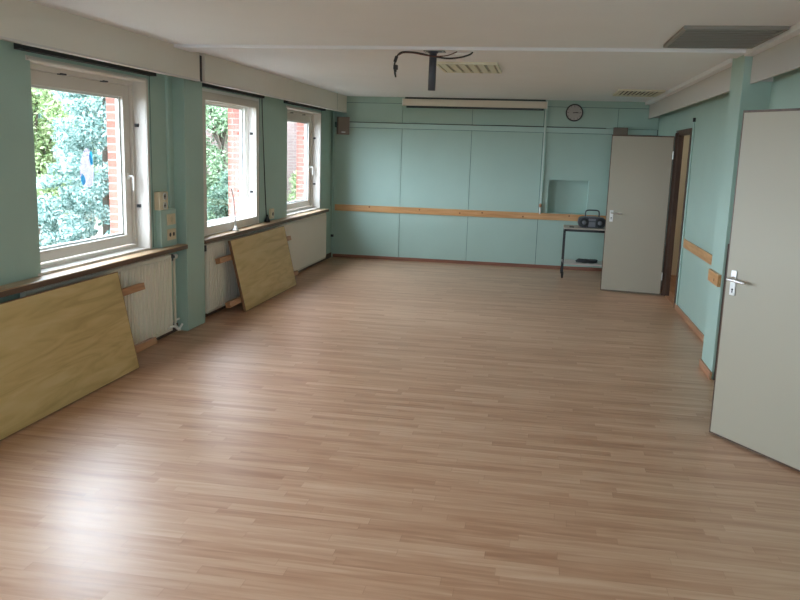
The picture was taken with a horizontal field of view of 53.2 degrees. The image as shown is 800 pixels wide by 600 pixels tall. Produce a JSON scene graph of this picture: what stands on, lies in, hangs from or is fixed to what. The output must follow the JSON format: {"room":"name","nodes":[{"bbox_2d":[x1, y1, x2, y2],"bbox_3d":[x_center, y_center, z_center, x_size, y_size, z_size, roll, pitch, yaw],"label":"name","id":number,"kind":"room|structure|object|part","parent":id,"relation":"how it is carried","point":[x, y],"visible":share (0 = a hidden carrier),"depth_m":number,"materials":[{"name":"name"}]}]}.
{"room":"community hall","nodes":[
{"label":"community hall","id":0,"kind":"room"},
{"bbox_2d":[0,40,332,323],"bbox_3d":[-2.455,-0.674,5.703,0.186,2.647,14.900,4,11,10],"label":"wall","id":1,"kind":"structure","parent":0,"point":[19,227],"depth_m":5.33,"materials":[{"name":"teal paint"}]},
{"bbox_2d":[25,55,151,275],"bbox_3d":[-2.474,-1.010,6.069,0.412,1.456,1.614,4,11,10],"label":"window","id":2,"kind":"structure","parent":1,"relation":"in","point":[129,92],"depth_m":6.62,"materials":[{"name":"beige paint"}]},
{"bbox_2d":[80,148,93,186],"bbox_3d":[-2.416,-1.021,6.169,0.002,0.299,0.188,4,11,10],"label":"window sticker","id":3,"kind":"object","parent":2,"relation":"attached to","point":[86,165],"visible":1,"depth_m":6.17,"materials":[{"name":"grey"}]},
{"bbox_3d":[-2.268,-0.995,6.746,0.056,0.145,0.032,4,11,10],"label":"handle","id":4,"kind":"part","parent":2,"relation":"part of","materials":[{"name":"white plastic"}]},
{"bbox_2d":[0,244,187,297],"bbox_3d":[-2.740,0.224,3.412,0.123,0.042,8.244,4,11,10],"label":"window sill","id":5,"kind":"structure","parent":1,"relation":"attached to","point":[44,280],"depth_m":5.74,"materials":[{"name":"brown wood"}]},
{"bbox_2d":[156,208,176,247],"bbox_3d":[-2.083,-0.646,7.159,0.066,0.330,0.300,4,11,10],"label":"box","id":6,"kind":"object","parent":5,"relation":"on","point":[166,233],"visible":1,"depth_m":7.10,"materials":[{"name":"teal paint"}]},
{"bbox_2d":[154,191,167,209],"bbox_3d":[-2.095,-0.871,7.022,0.061,0.158,0.160,4,11,10],"label":"wall socket","id":7,"kind":"object","parent":6,"relation":"attached to","point":[160,198],"visible":1,"depth_m":6.96,"materials":[{"name":"beige plastic"}]},
{"bbox_2d":[167,228,175,240],"bbox_3d":[-2.058,-0.592,7.200,0.011,0.100,0.160,4,11,10],"label":"socket","id":8,"kind":"object","parent":6,"relation":"attached to","point":[171,232],"depth_m":7.19,"materials":[{"name":"beige plastic"}]},
{"bbox_2d":[167,213,175,225],"bbox_3d":[-2.054,-0.725,7.175,0.011,0.100,0.160,4,11,10],"label":"socket","id":9,"kind":"object","parent":6,"relation":"attached to","point":[171,217],"depth_m":7.17,"materials":[{"name":"beige plastic"}]},
{"bbox_2d":[0,0,199,80],"bbox_3d":[-2.712,-1.297,2.724,0.219,0.265,9.255,4,11,10],"label":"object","id":10,"kind":"structure","parent":1,"relation":"attached to","point":[24,22],"depth_m":5.44,"materials":[{"name":"beige paint"}]},
{"bbox_2d":[20,254,182,344],"bbox_3d":[-2.257,0.112,6.363,0.085,0.735,2.279,4,11,10],"label":"radiator","id":11,"kind":"object","parent":1,"relation":"attached to","point":[150,309],"visible":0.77,"depth_m":6.85,"materials":[{"name":"beige metal"}]},
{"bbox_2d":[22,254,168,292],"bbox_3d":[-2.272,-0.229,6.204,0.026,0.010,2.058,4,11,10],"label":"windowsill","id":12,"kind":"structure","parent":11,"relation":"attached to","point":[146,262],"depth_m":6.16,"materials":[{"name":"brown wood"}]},
{"bbox_2d":[165,75,171,208],"bbox_3d":[-2.064,-1.404,7.119,0.024,1.175,0.035,4,11,10],"label":"duct","id":13,"kind":"object","parent":1,"relation":"attached to","point":[167,107],"visible":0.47,"depth_m":7.10,"materials":[{"name":"teal"}]},
{"bbox_2d":[14,43,325,110],"bbox_3d":[-2.224,-1.792,5.902,0.057,0.116,12.477,4,11,10],"label":"trim","id":14,"kind":"structure","parent":1,"relation":"attached to","point":[21,47],"depth_m":6.04,"materials":[{"name":"black metal"}]},
{"bbox_2d":[190,55,201,81],"bbox_3d":[-1.857,-2.106,7.259,0.072,0.227,0.115,4,11,10],"label":"trim","id":15,"kind":"structure","parent":1,"relation":"attached to","point":[200,56],"depth_m":7.29,"materials":[{"name":"grey rubber"}]},
{"bbox_2d":[202,88,258,235],"bbox_3d":[-2.003,-1.492,8.700,0.408,1.468,1.627,4,11,10],"label":"window","id":16,"kind":"structure","parent":1,"relation":"in","point":[248,107],"depth_m":9.29,"materials":[{"name":"white paint"}]},
{"bbox_3d":[-1.961,-1.486,8.684,0.047,1.344,1.525,4,11,10],"label":"sash","id":17,"kind":"part","parent":16,"relation":"part of","materials":[{"name":"white paint"}]},
{"bbox_2d":[149,76,331,246],"bbox_3d":[-1.611,-1.735,9.753,0.004,1.523,5.993,4,11,10],"label":"trim","id":18,"kind":"structure","parent":1,"relation":"attached to","point":[149,76],"depth_m":9.41,"materials":[{"name":"teal"}]},
{"bbox_2d":[156,252,330,339],"bbox_3d":[-2.336,0.486,6.243,0.012,0.075,13.980,4,11,10],"label":"baseboard","id":19,"kind":"structure","parent":1,"relation":"attached to","point":[328,255],"depth_m":8.44,"materials":[{"name":"brown wood"}]},
{"bbox_2d":[204,213,326,313],"bbox_3d":[-1.580,-0.594,10.179,0.060,0.709,4.669,4,11,10],"label":"radiator","id":20,"kind":"object","parent":1,"relation":"attached to","point":[307,244],"visible":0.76,"depth_m":9.09,"materials":[{"name":"beige metal"}]},
{"bbox_2d":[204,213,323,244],"bbox_3d":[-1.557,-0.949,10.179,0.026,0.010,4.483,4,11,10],"label":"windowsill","id":21,"kind":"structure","parent":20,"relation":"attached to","point":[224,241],"depth_m":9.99,"materials":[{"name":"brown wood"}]},
{"bbox_2d":[262,100,269,221],"bbox_3d":[-1.609,-1.666,9.574,0.072,1.475,0.186,4,11,10],"label":"hanging cable","id":22,"kind":"object","parent":1,"relation":"hanging from","point":[267,219],"visible":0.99,"depth_m":9.60,"materials":[{"name":"plastic"}]},
{"bbox_3d":[-1.625,-1.702,9.553,0.018,1.396,0.152,4,11,11],"label":"cord","id":23,"kind":"part","parent":22,"relation":"part of","materials":[{"name":"plastic"}]},
{"bbox_2d":[204,209,328,243],"bbox_3d":[-1.550,-0.975,10.027,0.123,0.042,4.620,4,11,10],"label":"window sill","id":24,"kind":"structure","parent":1,"relation":"attached to","point":[219,236],"depth_m":9.32,"materials":[{"name":"brown wood"}]},
{"bbox_2d":[230,189,238,230],"bbox_3d":[-1.779,-0.968,8.589,0.080,0.456,0.148,4,11,10],"label":"holder","id":25,"kind":"object","parent":24,"relation":"on","point":[235,226],"visible":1,"depth_m":8.62,"materials":[{"name":"white plastic"}]},
{"bbox_3d":[-1.787,-0.985,8.571,0.016,0.417,0.116,5,11,15],"label":"rod","id":26,"kind":"part","parent":25,"relation":"part of","materials":[{"name":"white"}]},
{"bbox_2d":[269,208,273,218],"bbox_3d":[-1.599,-1.075,9.961,0.036,0.125,0.110,4,11,10],"label":"wall socket","id":27,"kind":"object","parent":1,"relation":"attached to","point":[271,211],"visible":0.98,"depth_m":9.92,"materials":[{"name":"beige plastic"}]},
{"bbox_2d":[199,53,346,112],"bbox_3d":[-1.412,-2.606,9.949,0.219,0.265,5.429,4,11,10],"label":"trim","id":28,"kind":"structure","parent":1,"relation":"attached to","point":[216,71],"depth_m":8.87,"materials":[{"name":"beige paint"}]},
{"bbox_2d":[286,105,320,216],"bbox_3d":[-1.538,-1.953,11.275,0.412,1.456,1.649,4,11,10],"label":"window","id":29,"kind":"structure","parent":1,"relation":"in","point":[311,119],"depth_m":11.92,"materials":[{"name":"beige paint"}]},
{"bbox_3d":[-1.502,-1.949,11.258,0.050,1.318,1.535,4,11,10],"label":"sash","id":30,"kind":"part","parent":29,"relation":"part of","materials":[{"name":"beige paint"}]},
{"bbox_2d":[331,111,334,256],"bbox_3d":[-1.074,-1.838,12.783,0.040,2.320,0.040,4,11,10],"label":"conduit","id":31,"kind":"object","parent":1,"relation":"attached to","point":[332,234],"visible":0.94,"depth_m":12.78,"materials":[{"name":"teal metal"}]},
{"bbox_2d":[172,76,204,330],"bbox_3d":[-2.007,-1.009,7.515,0.172,2.567,0.396,4,11,10],"label":"pillar","id":32,"kind":"structure","parent":0,"point":[186,94],"depth_m":7.44,"materials":[{"name":"teal paint"}]},
{"bbox_2d":[106,98,304,233],"bbox_3d":[-2.624,-0.908,5.692,0.175,3.800,15.700,4,11,10],"label":"wall","id":33,"kind":"structure","parent":0,"point":[233,114],"depth_m":9.39,"materials":[{"name":"red brick"}]},
{"bbox_2d":[0,257,799,599],"bbox_3d":[0.792,0.843,5.394,6.905,0.120,14.900,4,11,10],"label":"floor","id":34,"kind":"structure","parent":0,"point":[367,429],"depth_m":4.52,"materials":[{"name":"laminate"}]},
{"bbox_2d":[0,272,156,440],"bbox_3d":[-2.265,0.301,5.394,0.207,0.756,2.445,4,11,10],"label":"wooden board","id":35,"kind":"object","parent":34,"relation":"on","point":[59,346],"visible":1,"depth_m":5.32,"materials":[{"name":"yellow wood"}]},
{"bbox_2d":[215,226,298,311],"bbox_3d":[-1.576,-0.402,9.277,0.218,0.754,2.344,4,11,10],"label":"wooden board","id":36,"kind":"object","parent":34,"relation":"on","point":[262,262],"visible":1,"depth_m":9.10,"materials":[{"name":"yellow wood"}]},
{"bbox_2d":[560,225,604,277],"bbox_3d":[2.730,-0.694,11.636,0.736,0.728,0.520,4,11,10],"label":"table","id":37,"kind":"object","parent":34,"relation":"on","point":[577,228],"visible":0.54,"depth_m":11.47,"materials":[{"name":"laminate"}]},
{"bbox_3d":[2.427,-0.776,11.912,0.022,0.598,0.022,4,11,10],"label":"leg","id":38,"kind":"part","parent":37,"relation":"part of","materials":[{"name":"black paint"}]},
{"bbox_3d":[2.347,-0.695,11.468,0.022,0.598,0.022,4,11,10],"label":"leg","id":39,"kind":"part","parent":37,"relation":"part of","materials":[{"name":"black paint"}]},
{"bbox_2d":[564,259,601,265],"bbox_3d":[2.728,-0.541,11.679,0.712,0.020,0.450,4,11,10],"label":"shelf","id":40,"kind":"object","parent":37,"relation":"attached to","point":[566,261],"depth_m":11.53,"materials":[{"name":"beige laminate"}]},
{"bbox_3d":[2.740,-1.017,11.575,0.720,0.034,0.480,4,11,10],"label":"frame","id":41,"kind":"part","parent":37,"relation":"part of","materials":[{"name":"black paint"}]},
{"bbox_2d":[575,258,597,262],"bbox_3d":[2.712,-0.570,11.625,0.316,0.052,0.188,4,11,10],"label":"cable bundle","id":42,"kind":"object","parent":37,"relation":"on","point":[578,259],"visible":1,"depth_m":11.57,"materials":[{"name":"grey rubber"}]},
{"bbox_2d":[578,209,604,227],"bbox_3d":[2.767,-1.175,11.523,0.390,0.256,0.226,4,11,10],"label":"boombox","id":43,"kind":"object","parent":37,"relation":"on","point":[585,221],"visible":1,"depth_m":11.44,"materials":[{"name":"grey plastic"}]},
{"bbox_2d":[580,218,588,226],"bbox_3d":[2.639,-1.109,11.453,0.128,0.128,0.014,4,11,10],"label":"speaker grille","id":44,"kind":"object","parent":43,"relation":"attached to","point":[584,222],"depth_m":11.45,"materials":[{"name":"grey plastic"}]},
{"bbox_3d":[2.769,-1.236,11.515,0.211,0.133,0.019,4,11,10],"label":"handle","id":45,"kind":"part","parent":43,"relation":"part of","materials":[{"name":"grey plastic"}]},
{"bbox_2d":[596,219,604,227],"bbox_3d":[2.856,-1.095,11.416,0.128,0.128,0.014,4,11,10],"label":"speaker grille","id":46,"kind":"object","parent":43,"relation":"attached to","point":[600,223],"depth_m":11.41,"materials":[{"name":"grey plastic"}]},
{"bbox_2d":[28,0,799,101],"bbox_3d":[0.938,-1.851,5.087,7.250,0.200,15.700,4,11,10],"label":"ceiling","id":47,"kind":"structure","parent":0,"point":[626,24],"depth_m":5.62,"materials":[{"name":"paint"}]},
{"bbox_2d":[393,51,472,76],"bbox_3d":[0.261,-1.878,6.369,0.634,0.214,0.081,2,11,4],"label":"cable","id":48,"kind":"object","parent":47,"relation":"hanging from","point":[395,67],"visible":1,"depth_m":6.36,"materials":[{"name":"grey rubber"}]},
{"bbox_3d":[0.221,-1.958,6.352,0.467,0.052,0.059,3,11,4],"label":"cord","id":49,"kind":"part","parent":48,"relation":"part of","materials":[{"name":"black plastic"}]},
{"bbox_2d":[423,50,445,90],"bbox_3d":[0.273,-1.840,6.426,0.170,0.305,0.100,4,11,10],"label":"mount","id":50,"kind":"object","parent":47,"relation":"attached to","point":[432,61],"visible":1,"depth_m":6.41,"materials":[{"name":"grey metal"}]},
{"bbox_2d":[174,44,745,57],"bbox_3d":[0.307,-2.025,6.469,4.770,0.044,0.340,4,11,10],"label":"ceiling beam","id":51,"kind":"structure","parent":47,"relation":"attached to","point":[303,49],"depth_m":6.36,"materials":[{"name":"paint"}]},
{"bbox_2d":[455,53,470,56],"bbox_3d":[0.510,-1.989,6.480,0.120,0.022,0.100,4,11,10],"label":"junction box","id":52,"kind":"object","parent":47,"relation":"attached to","point":[456,54],"visible":0.67,"depth_m":6.44,"materials":[{"name":"white plastic"}]},
{"bbox_2d":[436,62,501,73],"bbox_3d":[0.669,-2.230,7.677,0.575,0.022,0.800,4,11,10],"label":"louvres","id":53,"kind":"object","parent":47,"relation":"attached to","point":[447,67],"visible":1,"depth_m":7.59,"materials":[{"name":"beige metal"}]},
{"bbox_2d":[613,89,665,96],"bbox_3d":[2.996,-2.604,10.070,0.545,0.022,0.900,4,11,10],"label":"louvres","id":54,"kind":"object","parent":47,"relation":"attached to","point":[620,92],"visible":1,"depth_m":9.99,"materials":[{"name":"beige metal"}]},
{"bbox_2d":[663,25,788,48],"bbox_3d":[2.132,-1.744,5.319,0.607,0.022,0.890,4,11,10],"label":"louvres","id":55,"kind":"object","parent":47,"relation":"attached to","point":[688,36],"visible":1,"depth_m":5.21,"materials":[{"name":"grey metal"}]},
{"bbox_2d":[331,96,658,267],"bbox_3d":[2.217,-1.780,12.403,7.350,2.747,0.300,4,11,10],"label":"wall","id":56,"kind":"structure","parent":0,"point":[434,170],"depth_m":12.44,"materials":[{"name":"teal paint"}]},
{"bbox_2d":[337,117,349,134],"bbox_3d":[-0.894,-2.734,12.542,0.190,0.270,0.186,0,11,-10],"label":"wall speaker","id":57,"kind":"object","parent":56,"relation":"attached to","point":[343,123],"visible":1,"depth_m":12.46,"materials":[{"name":"brown"}]},
{"bbox_2d":[332,254,601,270],"bbox_3d":[1.317,-0.579,12.621,4.955,0.052,0.014,4,11,10],"label":"baseboard","id":58,"kind":"structure","parent":56,"relation":"attached to","point":[333,255],"depth_m":12.65,"materials":[{"name":"wood"}]},
{"bbox_2d":[335,204,605,220],"bbox_3d":[1.116,-1.358,12.509,4.400,0.100,0.028,4,11,10],"label":"wall rail","id":59,"kind":"object","parent":56,"relation":"attached to","point":[340,207],"visible":0.85,"depth_m":12.53,"materials":[{"name":"brown wood"}]},
{"bbox_2d":[402,97,547,110],"bbox_3d":[1.128,-2.983,12.163,2.202,0.158,0.122,4,11,10],"label":"projection screen","id":60,"kind":"object","parent":56,"relation":"attached to","point":[409,102],"visible":1,"depth_m":12.11,"materials":[{"name":"beige"}]},
{"bbox_3d":[1.137,-3.049,12.157,2.130,0.027,0.108,4,11,10],"label":"mounting rail","id":61,"kind":"part","parent":60,"relation":"part of","materials":[{"name":"grey metal"}]},
{"bbox_2d":[539,114,545,213],"bbox_3d":[2.169,-2.091,12.123,0.044,1.570,0.044,4,11,10],"label":"pull cord","id":62,"kind":"object","parent":60,"relation":"hanging from","point":[540,204],"visible":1,"depth_m":12.19,"materials":[{"name":"white plastic"}]},
{"bbox_2d":[350,121,605,128],"bbox_3d":[1.132,-2.683,12.264,3.950,0.018,0.013,4,11,10],"label":"cable","id":63,"kind":"object","parent":56,"relation":"attached to","point":[350,121],"visible":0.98,"depth_m":12.22,"materials":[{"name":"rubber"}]},
{"bbox_2d":[350,122,656,134],"bbox_3d":[1.403,-2.624,12.231,4.880,0.076,0.023,4,11,10],"label":"trim","id":64,"kind":"structure","parent":56,"relation":"attached to","point":[352,124],"depth_m":12.21,"materials":[{"name":"teal"}]},
{"bbox_2d":[539,109,547,207],"bbox_3d":[2.180,-2.108,12.180,0.036,1.558,0.030,4,11,10],"label":"duct","id":65,"kind":"object","parent":56,"relation":"attached to","point":[546,110],"visible":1,"depth_m":12.15,"materials":[{"name":"teal"}]},
{"bbox_2d":[566,104,582,120],"bbox_3d":[2.611,-2.804,11.970,0.256,0.256,0.042,4,11,10],"label":"wall clock","id":66,"kind":"object","parent":56,"relation":"attached to","point":[574,112],"visible":1,"depth_m":11.96,"materials":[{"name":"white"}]},
{"bbox_2d":[613,127,627,134],"bbox_3d":[3.261,-2.408,11.854,0.200,0.288,0.183,4,11,10],"label":"wall speaker","id":67,"kind":"object","parent":56,"relation":"attached to","point":[617,130],"visible":0.41,"depth_m":11.76,"materials":[{"name":"brown"}]},
{"bbox_2d":[671,135,689,274],"bbox_3d":[3.851,-0.787,7.232,1.695,2.697,10.100,4,11,10],"label":"wall","id":68,"kind":"structure","parent":0,"point":[686,137],"depth_m":11.97,"materials":[{"name":"beige paint"}]},
{"bbox_2d":[658,68,799,333],"bbox_3d":[2.522,-0.367,4.761,0.050,2.597,15.100,4,11,10],"label":"wall","id":69,"kind":"structure","parent":0,"point":[710,114],"depth_m":8.23,"materials":[{"name":"teal paint"}]},
{"bbox_2d":[660,128,691,306],"bbox_3d":[3.389,-1.022,9.793,0.096,2.090,1.055,4,11,10],"label":"door","id":70,"kind":"structure","parent":69,"relation":"in","point":[679,135],"depth_m":10.06,"materials":[{"name":"brown wood"}]},
{"bbox_2d":[600,135,674,294],"bbox_3d":[3.030,-1.084,10.237,0.766,2.003,0.100,5,11,18],"label":"door leaf","id":71,"kind":"structure","parent":70,"relation":"attached to","point":[640,169],"depth_m":10.24,"materials":[{"name":"grey wood"}]},
{"bbox_3d":[2.734,-1.087,10.342,0.042,0.145,0.007,5,11,18],"label":"handle plate","id":72,"kind":"part","parent":71,"relation":"part of","materials":[{"name":"silver metal"}]},
{"bbox_2d":[676,118,695,304],"bbox_3d":[3.256,-0.991,9.124,0.028,2.125,0.030,4,11,10],"label":"conduit","id":73,"kind":"object","parent":69,"relation":"attached to","point":[694,119],"visible":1,"depth_m":9.11,"materials":[{"name":"plastic"}]},
{"bbox_2d":[645,58,732,118],"bbox_3d":[3.236,-2.308,9.092,0.220,0.250,5.574,4,11,10],"label":"trim","id":74,"kind":"structure","parent":69,"relation":"attached to","point":[715,81],"depth_m":8.13,"materials":[{"name":"paint"}]},
{"bbox_2d":[674,303,703,341],"bbox_3d":[3.261,0.057,9.509,0.016,0.065,5.561,4,11,10],"label":"baseboard","id":75,"kind":"structure","parent":69,"relation":"attached to","point":[677,308],"depth_m":8.46,"materials":[{"name":"brown wood"}]},
{"bbox_2d":[683,239,711,264],"bbox_3d":[3.083,-0.494,8.249,0.018,0.096,1.780,4,11,10],"label":"wall rail","id":76,"kind":"object","parent":69,"relation":"attached to","point":[699,252],"visible":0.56,"depth_m":8.23,"materials":[{"name":"brown wood"}]},
{"bbox_2d":[744,22,799,83],"bbox_3d":[1.909,-0.971,1.712,0.220,0.250,8.790,4,11,10],"label":"trim","id":77,"kind":"structure","parent":69,"relation":"attached to","point":[780,54],"depth_m":5.31,"materials":[{"name":"paint"}]},
{"bbox_2d":[702,55,771,378],"bbox_3d":[2.692,-0.651,6.389,0.229,2.567,0.425,4,11,10],"label":"pillar","id":78,"kind":"structure","parent":0,"point":[743,95],"depth_m":6.29,"materials":[{"name":"teal paint"}]},
{"bbox_2d":[699,359,711,379],"bbox_3d":[2.532,0.571,6.634,0.016,0.065,0.445,4,11,10],"label":"baseboard","id":79,"kind":"structure","parent":78,"relation":"attached to","point":[702,365],"depth_m":6.59,"materials":[{"name":"brown wood"}]},
{"bbox_2d":[708,269,721,286],"bbox_3d":[2.549,-0.181,6.485,0.028,0.096,0.375,4,11,10],"label":"wall rail","id":80,"kind":"object","parent":78,"relation":"attached to","point":[714,277],"visible":1,"depth_m":6.42,"materials":[{"name":"brown wood"}]},
{"bbox_2d":[713,244,728,379],"bbox_3d":[2.555,0.103,6.324,0.035,1.100,0.016,4,11,10],"label":"trim","id":81,"kind":"structure","parent":78,"relation":"attached to","point":[728,244],"depth_m":6.32,"materials":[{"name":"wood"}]},
{"bbox_3d":[2.472,-0.082,4.605,0.064,2.090,0.950,4,11,10],"label":"door","id":82,"kind":"structure","parent":0,"visible":0},
{"bbox_2d":[709,108,799,471],"bbox_3d":[2.182,-0.067,4.595,0.100,2.022,0.829,-3,12,-24],"label":"door leaf","id":83,"kind":"structure","parent":82,"relation":"attached to","point":[756,400],"depth_m":4.70,"materials":[{"name":"grey wood"}]},
{"bbox_3d":[2.048,-0.105,4.913,0.007,0.152,0.042,-3,12,-24],"label":"handle plate","id":84,"kind":"part","parent":83,"relation":"part of","materials":[{"name":"silver metal"}]},
{"bbox_3d":[2.044,-0.117,4.849,0.054,0.034,0.143,-3,12,-24],"label":"lever","id":85,"kind":"part","parent":83,"relation":"part of","materials":[{"name":"silver metal"}]},
{"label":"outside","id":86,"kind":"structure","parent":0,"visible":0},
{"bbox_2d":[43,197,102,238],"bbox_3d":[-16.949,-0.254,10.812,29.640,0.150,70.000,4,11,10],"label":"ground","id":87,"kind":"structure","parent":86,"point":[100,232],"depth_m":20.81,"materials":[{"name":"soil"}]},
{"bbox_2d":[31,88,101,246],"bbox_3d":[-6.831,-3.506,15.371,2.940,5.197,2.997,-4,12,-28],"label":"tree","id":88,"kind":"object","parent":87,"relation":"on","point":[43,145],"visible":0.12,"depth_m":15.15,"materials":[{"name":"green plant"}]},
{"bbox_2d":[36,94,101,211],"bbox_3d":[-9.513,-6.650,24.345,5.232,8.045,5.142,4,11,10],"label":"conifer","id":89,"kind":"object","parent":87,"relation":"on","point":[39,115],"visible":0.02,"depth_m":23.52,"materials":[{"name":"green plant"}]},
{"bbox_2d":[36,91,110,246],"bbox_3d":[-4.676,-2.611,12.599,2.590,4.620,2.458,4,11,10],"label":"tree","id":90,"kind":"object","parent":87,"relation":"on","point":[79,201],"visible":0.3,"depth_m":12.21,"materials":[{"name":"green plant"}]},
{"bbox_2d":[206,105,227,220],"bbox_3d":[-3.751,-3.103,16.631,1.678,4.133,2.010,4,11,10],"label":"tree","id":91,"kind":"object","parent":87,"relation":"on","point":[218,122],"visible":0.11,"depth_m":16.38,"materials":[{"name":"green plant"}]},
{"bbox_2d":[207,171,228,220],"bbox_3d":[-3.127,-1.605,15.070,1.105,1.811,1.201,4,11,10],"label":"shrub","id":92,"kind":"object","parent":87,"relation":"on","point":[220,206],"visible":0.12,"depth_m":14.73,"materials":[{"name":"green plant"}]},
{"bbox_2d":[206,105,296,201],"bbox_3d":[-2.946,-4.281,18.246,5.040,6.000,0.300,4,11,10],"label":"wall","id":93,"kind":"structure","parent":87,"relation":"on","point":[291,126],"depth_m":18.19,"materials":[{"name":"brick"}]},
{"bbox_2d":[287,169,296,201],"bbox_3d":[-2.043,-2.025,17.223,1.086,1.916,1.101,4,11,10],"label":"shrub","id":94,"kind":"object","parent":87,"relation":"on","point":[293,180],"visible":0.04,"depth_m":17.08,"materials":[{"name":"green plant"}]}
]}

